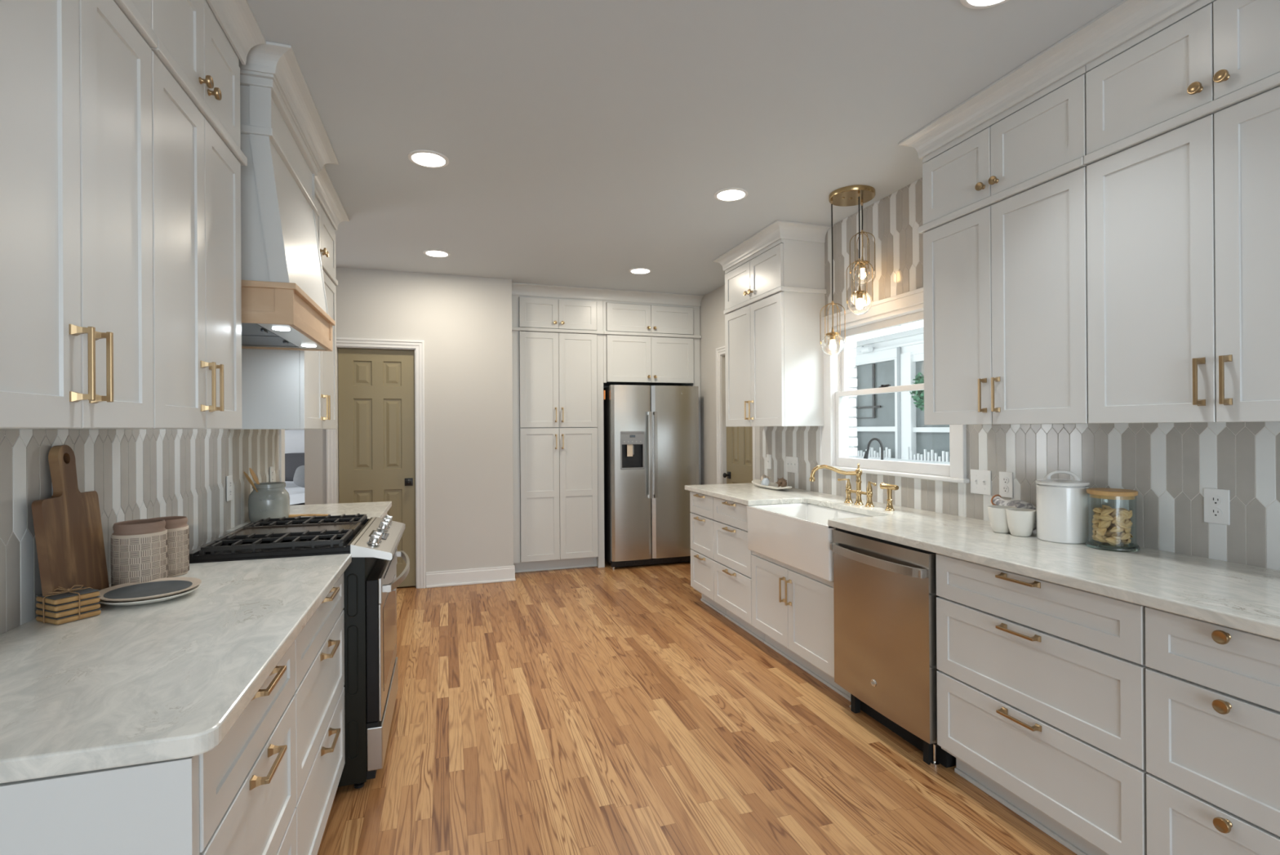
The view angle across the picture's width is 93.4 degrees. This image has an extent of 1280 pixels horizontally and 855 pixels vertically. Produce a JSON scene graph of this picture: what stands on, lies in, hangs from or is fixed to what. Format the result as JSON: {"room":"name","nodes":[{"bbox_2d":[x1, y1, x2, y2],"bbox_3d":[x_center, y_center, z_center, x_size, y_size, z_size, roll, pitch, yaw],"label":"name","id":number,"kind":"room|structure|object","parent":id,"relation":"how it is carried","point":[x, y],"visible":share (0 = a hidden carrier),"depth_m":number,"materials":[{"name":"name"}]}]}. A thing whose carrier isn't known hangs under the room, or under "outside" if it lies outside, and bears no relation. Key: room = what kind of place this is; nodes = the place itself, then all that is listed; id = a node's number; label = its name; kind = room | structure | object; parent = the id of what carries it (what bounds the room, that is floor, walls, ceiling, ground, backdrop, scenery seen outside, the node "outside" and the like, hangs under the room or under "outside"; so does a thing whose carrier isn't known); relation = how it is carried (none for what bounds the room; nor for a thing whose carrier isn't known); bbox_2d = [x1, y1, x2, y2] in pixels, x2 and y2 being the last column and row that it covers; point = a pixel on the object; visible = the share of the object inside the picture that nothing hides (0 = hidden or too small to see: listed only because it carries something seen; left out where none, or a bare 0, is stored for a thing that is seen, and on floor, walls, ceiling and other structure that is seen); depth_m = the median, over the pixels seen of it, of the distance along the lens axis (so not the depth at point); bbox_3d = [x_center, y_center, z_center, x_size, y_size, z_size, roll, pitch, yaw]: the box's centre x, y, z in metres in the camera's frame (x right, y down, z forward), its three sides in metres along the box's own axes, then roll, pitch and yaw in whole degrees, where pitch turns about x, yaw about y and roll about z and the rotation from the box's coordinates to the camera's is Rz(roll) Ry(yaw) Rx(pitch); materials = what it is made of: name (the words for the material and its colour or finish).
{"room":"kitchen","nodes":[
{"label":"kitchen","id":0,"kind":"room"},
{"bbox_2d":[0,428,279,634],"bbox_3d":[-1.168,0.015,0.225,0.121,2.725,7.340,0,0,-18],"label":"backsplash","id":1,"kind":"structure","parent":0,"point":[135,474],"depth_m":1.95,"materials":[{"name":"tile"}]},
{"bbox_2d":[0,0,157,428],"bbox_3d":[-1.205,-0.640,1.107,0.357,1.286,0.590,0,0,-18],"label":"upper cabinet","id":2,"kind":"object","parent":1,"relation":"attached to","point":[77,332],"visible":1,"depth_m":1.13,"materials":[{"name":"white wood"}]},
{"bbox_2d":[0,0,247,429],"bbox_3d":[-1.398,-0.638,1.712,0.357,1.286,0.675,0,0,-18],"label":"upper cabinet","id":3,"kind":"object","parent":1,"relation":"attached to","point":[197,157],"visible":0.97,"depth_m":1.68,"materials":[{"name":"white wood"}]},
{"bbox_2d":[226,475,232,501],"bbox_3d":[-1.935,0.285,2.845,0.007,0.118,0.072,0,0,-18],"label":"outlet","id":4,"kind":"object","parent":1,"relation":"attached to","point":[228,478],"visible":1,"depth_m":2.83,"materials":[{"name":"white plastic"}]},
{"bbox_2d":[269,466,274,481],"bbox_3d":[-2.154,0.288,3.531,0.007,0.118,0.072,0,0,-18],"label":"outlet","id":5,"kind":"object","parent":1,"relation":"attached to","point":[271,468],"visible":0.85,"depth_m":3.51,"materials":[{"name":"white plastic"}]},
{"bbox_2d":[279,429,284,481],"bbox_3d":[-2.292,0.026,3.737,0.142,2.725,0.085,0,0,-18],"label":"trim","id":6,"kind":"structure","parent":1,"relation":"attached to","point":[282,432],"depth_m":3.73,"materials":[{"name":"wood"}]},
{"bbox_2d":[227,195,337,429],"bbox_3d":[-1.916,-0.633,3.329,0.357,1.285,0.905,0,0,-18],"label":"upper cabinet","id":7,"kind":"object","parent":1,"relation":"attached to","point":[282,388],"visible":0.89,"depth_m":2.94,"materials":[{"name":"white wood"}]},
{"bbox_2d":[315,165,349,231],"bbox_3d":[-1.925,-1.291,3.411,0.389,0.094,0.892,0,0,-18],"label":"crown molding","id":8,"kind":"structure","parent":7,"relation":"attached to","point":[326,193],"depth_m":3.44,"materials":[{"name":"wood"}]},
{"bbox_2d":[238,41,338,351],"bbox_3d":[-1.598,-0.857,2.520,0.469,0.968,0.986,0,0,-18],"label":"range hood","id":9,"kind":"object","parent":1,"relation":"attached to","point":[285,141],"visible":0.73,"depth_m":2.25,"materials":[{"name":"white wood"}]},
{"bbox_2d":[284,429,304,453],"bbox_3d":[-4.221,0.275,7.489,0.717,0.495,0.247,0,0,-23],"label":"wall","id":10,"kind":"structure","parent":0,"point":[294,438],"depth_m":7.40,"materials":[{"name":"white paint"}]},
{"bbox_2d":[284,453,304,480],"bbox_3d":[-4.061,0.474,7.256,0.679,0.337,0.209,0,0,-15],"label":"headboard","id":11,"kind":"object","parent":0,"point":[292,460],"visible":0.21,"depth_m":7.16,"materials":[{"name":"grey fabric"}]},
{"bbox_2d":[304,266,609,587],"bbox_3d":[-1.134,0.021,6.015,3.735,2.725,1.050,0,0,-18],"label":"wall","id":12,"kind":"structure","parent":0,"point":[464,323],"depth_m":5.30,"materials":[{"name":"paint"}]},
{"bbox_2d":[326,337,426,588],"bbox_3d":[-2.242,0.321,5.154,0.766,2.138,0.134,0,0,-18],"label":"door","id":13,"kind":"structure","parent":12,"relation":"in","point":[379,433],"depth_m":5.17,"materials":[{"name":"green wood"}]},
{"bbox_2d":[426,565,515,587],"bbox_3d":[-1.524,1.318,5.448,0.765,0.135,0.266,0,0,-18],"label":"baseboard","id":14,"kind":"structure","parent":12,"relation":"attached to","point":[505,573],"depth_m":5.33,"materials":[{"name":"wood"}]},
{"bbox_2d":[511,282,703,306],"bbox_3d":[-0.286,-1.299,5.923,1.945,0.094,0.100,0,0,-18],"label":"crown molding","id":15,"kind":"structure","parent":12,"relation":"attached to","point":[517,289],"depth_m":5.91,"materials":[{"name":"wood"}]},
{"bbox_2d":[247,0,1123,295],"bbox_3d":[-2.056,-1.389,2.496,7.620,0.100,12.200,0,0,-18],"label":"ceiling","id":16,"kind":"structure","parent":0,"point":[585,143],"depth_m":2.58,"materials":[{"name":"paint"}]},
{"bbox_2d":[206,0,266,65],"bbox_3d":[-1.017,-1.299,1.092,0.072,0.094,2.092,0,0,-18],"label":"crown molding","id":17,"kind":"structure","parent":16,"relation":"attached to","point":[236,18],"depth_m":1.95,"materials":[{"name":"wood"}]},
{"bbox_2d":[407,149,448,168],"bbox_3d":[-1.058,-1.341,3.020,0.196,0.008,0.196,0,0,-18],"label":"recessed light","id":18,"kind":"object","parent":16,"relation":"in","point":[426,158],"visible":1,"depth_m":3.01,"materials":[{"name":"white"}]},
{"bbox_2d":[423,248,450,257],"bbox_3d":[-1.562,-1.336,4.639,0.196,0.008,0.196,0,0,-18],"label":"recessed light","id":19,"kind":"object","parent":16,"relation":"in","point":[434,253],"visible":1,"depth_m":4.63,"materials":[{"name":"white"}]},
{"bbox_2d":[628,267,651,274],"bbox_3d":[0.003,-1.345,5.192,0.196,0.008,0.196,0,0,-18],"label":"recessed light","id":20,"kind":"object","parent":16,"relation":"in","point":[635,270],"visible":1,"depth_m":5.18,"materials":[{"name":"white"}]},
{"bbox_2d":[714,187,747,201],"bbox_3d":[0.529,-1.351,3.507,0.196,0.008,0.196,0,0,-18],"label":"recessed light","id":21,"kind":"object","parent":16,"relation":"in","point":[729,194],"visible":1,"depth_m":3.50,"materials":[{"name":"white"}]},
{"bbox_2d":[820,185,875,355],"bbox_3d":[1.232,-0.891,3.498,0.322,0.936,0.273,0,0,-7],"label":"pendant light","id":22,"kind":"object","parent":16,"relation":"hanging from","point":[860,302],"visible":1,"depth_m":3.49,"materials":[{"name":"glass"}]},
{"bbox_2d":[826,305,839,334],"bbox_3d":[1.132,-0.621,3.545,0.080,0.214,0.080,0,0,-18],"label":"socket","id":23,"kind":"object","parent":22,"relation":"attached to","point":[832,332],"depth_m":3.54,"materials":[{"name":"gold metal"}]},
{"bbox_2d":[852,262,866,293],"bbox_3d":[1.250,-0.840,3.435,0.080,0.214,0.080,0,0,-18],"label":"bulb","id":24,"kind":"object","parent":22,"relation":"attached to","point":[859,291],"depth_m":3.43,"materials":[{"name":"clear glass"}]},
{"bbox_2d":[855,234,869,263],"bbox_3d":[1.318,-1.048,3.575,0.080,0.214,0.080,0,0,-18],"label":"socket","id":25,"kind":"object","parent":22,"relation":"attached to","point":[862,258],"depth_m":3.57,"materials":[{"name":"glass"}]},
{"bbox_2d":[960,0,1009,8],"bbox_3d":[1.095,-1.356,1.858,0.196,0.008,0.196,0,0,-18],"label":"recessed light","id":26,"kind":"object","parent":16,"relation":"in","point":[972,4],"visible":1,"depth_m":1.93,"materials":[{"name":"white"}]},
{"bbox_2d":[316,558,1077,854],"bbox_3d":[-2.038,1.436,2.493,7.620,0.100,12.200,0,0,-18],"label":"floor","id":27,"kind":"structure","parent":0,"point":[588,710],"depth_m":2.58,"materials":[{"name":"brown wood"}]},
{"bbox_2d":[0,754,199,854],"bbox_3d":[-0.978,0.943,0.846,0.607,0.868,0.028,0,0,-18],"label":"end panel","id":28,"kind":"object","parent":27,"relation":"on","point":[153,807],"visible":0.96,"depth_m":0.89,"materials":[{"name":"wood"}]},
{"bbox_2d":[199,639,296,854],"bbox_3d":[-1.060,0.944,1.159,0.647,0.868,0.614,0,0,-18],"label":"base cabinet","id":29,"kind":"object","parent":27,"relation":"on","point":[247,782],"visible":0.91,"depth_m":1.23,"materials":[{"name":"white wood"}]},
{"bbox_2d":[0,553,351,782],"bbox_3d":[-1.178,0.491,1.507,0.639,0.034,1.415,0,0,-18],"label":"countertop","id":30,"kind":"structure","parent":29,"relation":"on","point":[121,685],"depth_m":1.19,"materials":[{"name":"stone"}]},
{"bbox_2d":[35,608,101,624],"bbox_3d":[-1.425,0.468,1.505,0.092,0.015,0.092,0,0,21],"label":"coaster","id":31,"kind":"object","parent":30,"relation":"on","point":[73,617],"visible":0.69,"depth_m":1.47,"materials":[{"name":"wood"}]},
{"bbox_2d":[35,601,100,617],"bbox_3d":[-1.426,0.452,1.505,0.092,0.016,0.092,0,0,22],"label":"coaster","id":32,"kind":"object","parent":31,"relation":"on","point":[65,612],"visible":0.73,"depth_m":1.47,"materials":[{"name":"wood"}]},
{"bbox_2d":[35,595,100,611],"bbox_3d":[-1.426,0.435,1.505,0.092,0.016,0.092,0,0,23],"label":"coaster","id":33,"kind":"object","parent":32,"relation":"on","point":[61,606],"visible":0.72,"depth_m":1.48,"materials":[{"name":"wood"}]},
{"bbox_2d":[35,586,99,604],"bbox_3d":[-1.426,0.419,1.505,0.092,0.016,0.092,0,0,24],"label":"coaster","id":34,"kind":"object","parent":33,"relation":"on","point":[68,597],"visible":0.82,"depth_m":1.48,"materials":[{"name":"wood"}]},
{"bbox_2d":[42,584,93,622],"bbox_3d":[-1.427,0.432,1.504,0.074,0.081,0.071,0,0,-23],"label":"twine","id":35,"kind":"object","parent":34,"relation":"attached to","point":[71,589],"visible":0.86,"depth_m":1.49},
{"bbox_2d":[31,444,109,595],"bbox_3d":[-1.503,0.259,1.592,0.060,0.428,0.250,0,0,-18],"label":"cutting board","id":36,"kind":"object","parent":30,"relation":"on","point":[68,526],"visible":0.81,"depth_m":1.57,"materials":[{"name":"brown wood"}]},
{"bbox_2d":[111,518,168,586],"bbox_3d":[-1.489,0.378,1.796,0.130,0.196,0.130,0,0,16],"label":"canister","id":37,"kind":"object","parent":30,"relation":"on","point":[139,547],"visible":0.88,"depth_m":1.75,"materials":[{"name":"ceramic"}]},
{"bbox_2d":[99,584,199,604],"bbox_3d":[-1.366,0.466,1.680,0.224,0.019,0.224,0,0,-44],"label":"plate","id":38,"kind":"object","parent":30,"relation":"on","point":[164,598],"visible":0.35,"depth_m":1.60,"materials":[{"name":"ceramic"}]},
{"bbox_2d":[97,577,201,601],"bbox_3d":[-1.366,0.455,1.680,0.234,0.019,0.234,0,0,-44],"label":"plate","id":39,"kind":"object","parent":38,"relation":"on","point":[157,588],"visible":0.93,"depth_m":1.69,"materials":[{"name":"ceramic"}]},
{"bbox_2d":[152,515,189,577],"bbox_3d":[-1.534,0.386,1.954,0.118,0.182,0.118,0,0,39],"label":"canister","id":40,"kind":"object","parent":30,"relation":"on","point":[177,527],"visible":0.48,"depth_m":1.94,"materials":[{"name":"ceramic"}]},
{"bbox_2d":[284,480,304,505],"bbox_3d":[-4.144,0.854,6.735,1.600,1.100,1.960,0,0,-18],"label":"bed","id":41,"kind":"object","parent":27,"relation":"on","point":[296,493],"visible":0.06,"depth_m":6.70,"materials":[{"name":"grey fabric"}]},
{"bbox_2d":[293,465,304,487],"bbox_3d":[-3.649,0.561,6.758,0.406,0.279,0.207,0,0,-23],"label":"pillow","id":42,"kind":"object","parent":41,"relation":"on","point":[299,476],"visible":0.29,"depth_m":6.64,"materials":[{"name":"fabric"}]},
{"bbox_2d":[189,512,409,788],"bbox_3d":[-1.373,0.901,2.587,0.720,0.961,0.764,0,0,-18],"label":"gas range","id":43,"kind":"object","parent":27,"relation":"on","point":[371,580],"visible":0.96,"depth_m":2.31,"materials":[{"name":"black metal"}]},
{"bbox_2d":[189,512,376,563],"bbox_3d":[-1.457,0.455,2.562,0.550,0.068,0.764,0,0,-18],"label":"cooktop","id":44,"kind":"object","parent":43,"relation":"in","point":[297,536],"depth_m":2.35,"materials":[{"name":"metal"}]},
{"bbox_2d":[293,573,345,854],"bbox_3d":[-1.270,0.946,1.817,0.647,0.868,0.757,0,0,-18],"label":"base cabinet","id":45,"kind":"object","parent":27,"relation":"on","point":[320,747],"visible":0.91,"depth_m":1.83,"materials":[{"name":"white wood"}]},
{"bbox_2d":[511,294,604,572],"bbox_3d":[-0.875,0.032,6.081,0.905,2.700,0.673,0,0,-18],"label":"pantry cabinet","id":46,"kind":"object","parent":27,"relation":"on","point":[557,343],"visible":0.95,"depth_m":5.79,"materials":[{"name":"white wood"}]},
{"bbox_2d":[603,384,698,568],"bbox_3d":[0.052,0.482,6.302,0.917,1.790,0.864,0,0,-18],"label":"refrigerator","id":47,"kind":"object","parent":27,"relation":"on","point":[651,432],"visible":0.91,"depth_m":5.94,"materials":[{"name":"silver metal"}]},
{"bbox_2d":[603,300,701,484],"bbox_3d":[0.053,0.027,6.370,1.037,2.700,0.647,0,0,-18],"label":"tall cabinet","id":48,"kind":"object","parent":27,"relation":"on","point":[645,344],"visible":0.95,"depth_m":6.09,"materials":[{"name":"white wood"}]},
{"bbox_2d":[689,490,725,616],"bbox_3d":[0.758,0.932,4.645,0.687,0.877,0.435,0,0,-18],"label":"base cabinet","id":49,"kind":"object","parent":27,"relation":"on","point":[701,505],"visible":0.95,"depth_m":4.54,"materials":[{"name":"white wood"}]},
{"bbox_2d":[713,497,764,642],"bbox_3d":[0.910,0.930,4.168,0.687,0.877,0.559,0,0,-18],"label":"base cabinet","id":50,"kind":"object","parent":27,"relation":"on","point":[731,553],"visible":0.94,"depth_m":4.06,"materials":[{"name":"white wood"}]},
{"bbox_2d":[751,527,850,701],"bbox_3d":[1.130,0.928,3.482,0.687,0.877,0.875,0,0,-18],"label":"base cabinet","id":51,"kind":"object","parent":27,"relation":"on","point":[793,606],"visible":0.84,"depth_m":3.33,"materials":[{"name":"white wood"}]},
{"bbox_2d":[830,527,955,767],"bbox_3d":[1.301,0.926,2.745,0.660,0.878,0.614,0,0,-18],"label":"dishwasher","id":52,"kind":"object","parent":27,"relation":"on","point":[885,595],"visible":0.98,"depth_m":2.57,"materials":[{"name":"metal"}]},
{"bbox_2d":[936,553,1149,854],"bbox_3d":[1.569,0.924,2.108,0.687,0.877,0.738,0,0,-18],"label":"base cabinet","id":53,"kind":"object","parent":27,"relation":"on","point":[1041,683],"visible":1,"depth_m":1.94,"materials":[{"name":"white wood"}]},
{"bbox_2d":[1145,606,1279,854],"bbox_3d":[1.742,0.922,1.577,0.681,0.877,0.368,0,0,-18],"label":"base cabinet","id":54,"kind":"object","parent":27,"relation":"on","point":[1212,691],"visible":0.99,"depth_m":1.52,"materials":[{"name":"white wood"}]},
{"bbox_3d":[-1.766,0.951,3.367,0.647,0.868,0.943,0,0,-18],"label":"base cabinet","id":55,"kind":"object","parent":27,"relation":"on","visible":0},
{"bbox_2d":[226,501,391,533],"bbox_3d":[-1.774,0.497,3.372,0.639,0.034,0.963,0,0,-18],"label":"countertop","id":56,"kind":"structure","parent":55,"relation":"on","point":[380,508],"depth_m":3.54,"materials":[{"name":"stone"}]},
{"bbox_2d":[248,481,289,522],"bbox_3d":[-1.917,0.384,3.117,0.184,0.193,0.186,0,0,-18],"label":"crock","id":57,"kind":"object","parent":56,"relation":"on","point":[272,500],"visible":0.86,"depth_m":3.05,"materials":[{"name":"grey ceramic"}]},
{"bbox_2d":[248,467,259,484],"bbox_3d":[-1.942,0.333,3.104,0.039,0.258,0.123,0,0,38],"label":"wooden spatula","id":58,"kind":"object","parent":57,"relation":"in","point":[252,473],"visible":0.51,"depth_m":3.07,"materials":[{"name":"brown wood"}]},
{"bbox_2d":[288,513,328,517],"bbox_3d":[-1.756,0.468,3.202,0.208,0.018,0.039,0,0,-9],"label":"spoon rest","id":59,"kind":"object","parent":56,"relation":"on","point":[311,514],"visible":0.74,"depth_m":3.19,"materials":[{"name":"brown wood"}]},
{"bbox_3d":[1.909,0.920,1.045,0.687,0.877,0.738,0,0,-18],"label":"base cabinet","id":60,"kind":"object","parent":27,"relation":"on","visible":0},
{"bbox_2d":[684,482,1279,639],"bbox_3d":[1.351,0.467,2.789,0.682,0.034,4.412,0,0,-18],"label":"countertop","id":61,"kind":"structure","parent":60,"relation":"on","point":[1238,596],"depth_m":2.02,"materials":[{"name":"stone"}]},
{"bbox_2d":[751,479,791,488],"bbox_3d":[0.992,0.435,4.537,0.174,0.039,0.620,0,0,-12],"label":"tray","id":62,"kind":"object","parent":61,"relation":"on","point":[756,482],"visible":0.82,"depth_m":4.55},
{"bbox_2d":[776,476,786,487],"bbox_3d":[1.045,0.408,4.440,0.066,0.087,0.074,0,0,-32],"label":"seashell","id":63,"kind":"object","parent":62,"relation":"in","point":[782,482],"visible":0.98,"depth_m":4.42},
{"bbox_2d":[746,502,872,581],"bbox_3d":[1.027,0.625,3.457,0.473,0.277,0.852,0,0,-18],"label":"farmhouse sink","id":64,"kind":"object","parent":61,"relation":"in","point":[798,535],"visible":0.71,"depth_m":3.40,"materials":[{"name":"ceramic"}]},
{"bbox_2d":[808,462,876,506],"bbox_3d":[1.221,0.331,3.560,0.388,0.243,0.206,0,0,37],"label":"bridge faucet","id":65,"kind":"object","parent":61,"relation":"on","point":[858,472],"visible":1,"depth_m":3.53,"materials":[{"name":"gold metal"}]},
{"bbox_2d":[880,482,898,511],"bbox_3d":[1.360,0.378,3.289,0.049,0.146,0.121,0,0,-18],"label":"sprayer","id":66,"kind":"object","parent":61,"relation":"on","point":[890,487],"visible":1,"depth_m":3.28,"materials":[{"name":"gold metal"}]},
{"bbox_2d":[987,505,1017,533],"bbox_3d":[1.554,0.395,2.587,0.109,0.107,0.109,0,0,-18],"label":"cup","id":67,"kind":"object","parent":61,"relation":"on","point":[997,513],"visible":0.84,"depth_m":2.56,"materials":[{"name":"ceramic"}]},
{"bbox_2d":[991,494,1036,530],"bbox_3d":[1.655,0.377,2.665,0.119,0.139,0.248,0,0,-18],"label":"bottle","id":68,"kind":"object","parent":61,"relation":"on","point":[997,500],"visible":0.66,"depth_m":2.64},
{"bbox_2d":[1005,507,1035,536],"bbox_3d":[1.582,0.395,2.506,0.109,0.107,0.109,0,0,-18],"label":"cup","id":69,"kind":"object","parent":61,"relation":"on","point":[1020,522],"visible":0.98,"depth_m":2.47,"materials":[{"name":"ceramic"}]},
{"bbox_2d":[1035,470,1089,543],"bbox_3d":[1.680,0.308,2.400,0.180,0.278,0.180,0,0,-18],"label":"canister","id":70,"kind":"object","parent":61,"relation":"on","point":[1063,515],"visible":0.99,"depth_m":2.33,"materials":[{"name":"ceramic"}]},
{"bbox_2d":[1085,487,1140,551],"bbox_3d":[1.754,0.339,2.242,0.160,0.215,0.160,0,0,-18],"label":"pasta jar","id":71,"kind":"object","parent":61,"relation":"on","point":[1097,492],"visible":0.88,"depth_m":2.20,"materials":[{"name":"clear glass"}]},
{"bbox_2d":[1097,520,1111,528],"bbox_3d":[1.713,0.355,2.224,0.029,0.035,0.034,0,0,-22],"label":"shell","id":72,"kind":"object","parent":71,"relation":"in","point":[1103,523],"visible":1,"depth_m":2.22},
{"bbox_2d":[1097,514,1114,520],"bbox_3d":[1.716,0.331,2.222,0.042,0.025,0.034,0,0,8],"label":"shell","id":73,"kind":"object","parent":71,"relation":"in","point":[1108,517],"visible":1,"depth_m":2.21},
{"bbox_2d":[1100,508,1114,515],"bbox_3d":[1.718,0.316,2.219,0.034,0.032,0.032,0,0,15],"label":"shell","id":74,"kind":"object","parent":71,"relation":"in","point":[1104,512],"visible":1,"depth_m":2.21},
{"bbox_2d":[1105,536,1119,545],"bbox_3d":[1.729,0.415,2.208,0.036,0.030,0.037,0,0,-40],"label":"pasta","id":75,"kind":"object","parent":71,"relation":"in","point":[1110,540],"visible":1,"depth_m":2.20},
{"bbox_2d":[1109,525,1124,533],"bbox_3d":[1.742,0.372,2.201,0.034,0.028,0.041,0,0,-42],"label":"shell","id":76,"kind":"object","parent":71,"relation":"in","point":[1115,529],"visible":1,"depth_m":2.19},
{"bbox_2d":[1111,515,1126,523],"bbox_3d":[1.745,0.335,2.200,0.032,0.033,0.034,0,0,-10],"label":"shell","id":77,"kind":"object","parent":71,"relation":"in","point":[1117,518],"visible":1,"depth_m":2.19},
{"bbox_2d":[1119,531,1130,539],"bbox_3d":[1.770,0.394,2.202,0.035,0.029,0.036,0,0,33],"label":"shell","id":78,"kind":"object","parent":71,"relation":"in","point":[1124,535],"visible":0.98,"depth_m":2.19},
{"bbox_2d":[852,327,950,464],"bbox_3d":[2.958,0.138,6.510,0.600,2.440,4.600,0,0,-18],"label":"wall","id":79,"kind":"structure","parent":0,"point":[895,359],"depth_m":7.01,"materials":[{"name":"paint"}]},
{"bbox_2d":[860,345,872,353],"bbox_3d":[2.759,-0.958,7.374,0.080,0.096,0.180,0,0,-18],"label":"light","id":80,"kind":"object","parent":79,"relation":"attached to","point":[868,348],"visible":1,"depth_m":7.31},
{"bbox_2d":[853,445,948,462],"bbox_3d":[2.947,0.288,6.909,0.020,0.142,2.268,0,0,-18],"label":"picket fence","id":81,"kind":"object","parent":79,"relation":"on","point":[860,453],"visible":0.54,"depth_m":6.68,"materials":[{"name":"wood"}]},
{"bbox_2d":[909,372,924,412],"bbox_3d":[2.923,-0.363,6.043,0.391,0.486,0.404,0,0,-18],"label":"hanging plant","id":82,"kind":"object","parent":79,"relation":"hanging from","point":[918,380],"visible":0.23,"depth_m":6.03,"materials":[{"name":"green plant"}]},
{"bbox_2d":[699,177,1279,569],"bbox_3d":[1.886,-0.002,2.441,0.145,2.725,9.700,0,0,-18],"label":"wall","id":83,"kind":"structure","parent":0,"point":[1170,465],"depth_m":2.56,"materials":[{"name":"paint"}]},
{"bbox_2d":[715,346,755,484],"bbox_3d":[0.924,0.301,5.513,0.134,2.138,0.776,0,0,-18],"label":"door","id":84,"kind":"structure","parent":83,"relation":"in","point":[735,446],"depth_m":5.74,"materials":[{"name":"brown wood"}]},
{"bbox_2d":[766,453,771,469],"bbox_3d":[1.036,0.277,4.866,0.015,0.118,0.072,0,0,-18],"label":"light switch","id":85,"kind":"object","parent":83,"relation":"attached to","point":[768,456],"visible":1,"depth_m":4.86,"materials":[{"name":"white plastic"}]},
{"bbox_2d":[723,239,826,426],"bbox_3d":[0.964,-0.650,4.480,0.376,1.285,0.878,0,0,-18],"label":"upper cabinet","id":86,"kind":"object","parent":83,"relation":"attached to","point":[775,297],"visible":0.99,"depth_m":4.13,"materials":[{"name":"white wood"}]},
{"bbox_2d":[712,220,830,271],"bbox_3d":[0.938,-1.308,4.484,0.408,0.094,1.002,0,0,-18],"label":"crown molding","id":87,"kind":"structure","parent":86,"relation":"attached to","point":[777,230],"depth_m":4.11,"materials":[{"name":"wood"}]},
{"bbox_2d":[786,456,798,472],"bbox_3d":[1.140,0.280,4.540,0.015,0.118,0.164,0,0,-18],"label":"light switch","id":88,"kind":"object","parent":83,"relation":"attached to","point":[792,463],"visible":1,"depth_m":4.53,"materials":[{"name":"white plastic"}]},
{"bbox_2d":[848,337,853,457],"bbox_3d":[1.300,-0.183,4.564,0.050,2.700,0.900,0,0,-18],"label":"trim","id":89,"kind":"structure","parent":83,"relation":"attached to","point":[848,338],"depth_m":4.14,"materials":[{"name":"white wood"}]},
{"bbox_2d":[816,287,969,483],"bbox_3d":[1.488,-0.239,3.615,0.161,1.037,1.258,0,0,-18],"label":"window","id":90,"kind":"structure","parent":83,"relation":"in","point":[905,308],"depth_m":3.74,"materials":[{"name":"white wood"}]},
{"bbox_2d":[970,469,991,495],"bbox_3d":[1.654,0.266,2.935,0.015,0.118,0.118,0,0,-18],"label":"light switch","id":91,"kind":"object","parent":83,"relation":"attached to","point":[980,480],"visible":1,"depth_m":2.93,"materials":[{"name":"white plastic"}]},
{"bbox_2d":[999,471,1013,497],"bbox_3d":[1.700,0.265,2.802,0.007,0.118,0.072,0,0,-18],"label":"outlet","id":92,"kind":"object","parent":83,"relation":"attached to","point":[1006,478],"visible":0.96,"depth_m":2.80,"materials":[{"name":"white plastic"}]},
{"bbox_2d":[917,65,1102,424],"bbox_3d":[1.588,-0.657,2.529,0.376,1.285,0.777,0,0,-18],"label":"upper cabinet","id":93,"kind":"object","parent":83,"relation":"attached to","point":[1004,231],"visible":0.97,"depth_m":2.39,"materials":[{"name":"white wood"}]},
{"bbox_2d":[898,0,1199,159],"bbox_3d":[1.787,-1.317,1.828,0.408,0.094,2.346,0,0,-18],"label":"crown molding","id":94,"kind":"structure","parent":93,"relation":"attached to","point":[1128,19],"depth_m":2.20,"materials":[{"name":"wood"}]},
{"bbox_2d":[1084,0,1279,423],"bbox_3d":[1.822,-0.659,1.799,0.376,1.285,0.752,0,0,-18],"label":"upper cabinet","id":95,"kind":"object","parent":83,"relation":"attached to","point":[1182,157],"visible":0.99,"depth_m":1.83,"materials":[{"name":"white wood"}]},
{"bbox_2d":[1203,487,1230,524],"bbox_3d":[1.945,0.266,2.036,0.007,0.118,0.072,0,0,-18],"label":"outlet","id":96,"kind":"object","parent":83,"relation":"attached to","point":[1216,501],"visible":1,"depth_m":2.03,"materials":[{"name":"white plastic"}]},
{"bbox_2d":[1209,495,1222,505],"bbox_3d":[1.944,0.245,2.035,0.003,0.033,0.033,0,0,-18],"label":"socket","id":97,"kind":"object","parent":96,"relation":"attached to","point":[1214,500],"depth_m":2.03,"materials":[{"name":"white plastic"}]},
{"bbox_2d":[1209,506,1222,516],"bbox_3d":[1.944,0.286,2.035,0.003,0.033,0.033,0,0,-18],"label":"socket","id":98,"kind":"object","parent":96,"relation":"attached to","point":[1214,511],"depth_m":2.03,"materials":[{"name":"white plastic"}]},
{"label":"outside","id":99,"kind":"structure","parent":0,"visible":0},
{"bbox_3d":[6.286,1.328,7.781,11.300,0.020,17.000,0,0,-18],"label":"trim","id":100,"kind":"structure","parent":99,"visible":0},
{"bbox_3d":[1.698,0.825,5.292,0.550,1.040,1.950,0,0,-18],"label":"bar","id":101,"kind":"object","parent":100,"relation":"on","visible":0},
{"bbox_2d":[863,437,883,459],"bbox_3d":[1.869,0.192,4.828,0.036,0.222,0.224,0,0,-18],"label":"faucet","id":102,"kind":"object","parent":101,"relation":"on","point":[866,454],"visible":0.94,"depth_m":4.83,"materials":[{"name":"black metal"}]},
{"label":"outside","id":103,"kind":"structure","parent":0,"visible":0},
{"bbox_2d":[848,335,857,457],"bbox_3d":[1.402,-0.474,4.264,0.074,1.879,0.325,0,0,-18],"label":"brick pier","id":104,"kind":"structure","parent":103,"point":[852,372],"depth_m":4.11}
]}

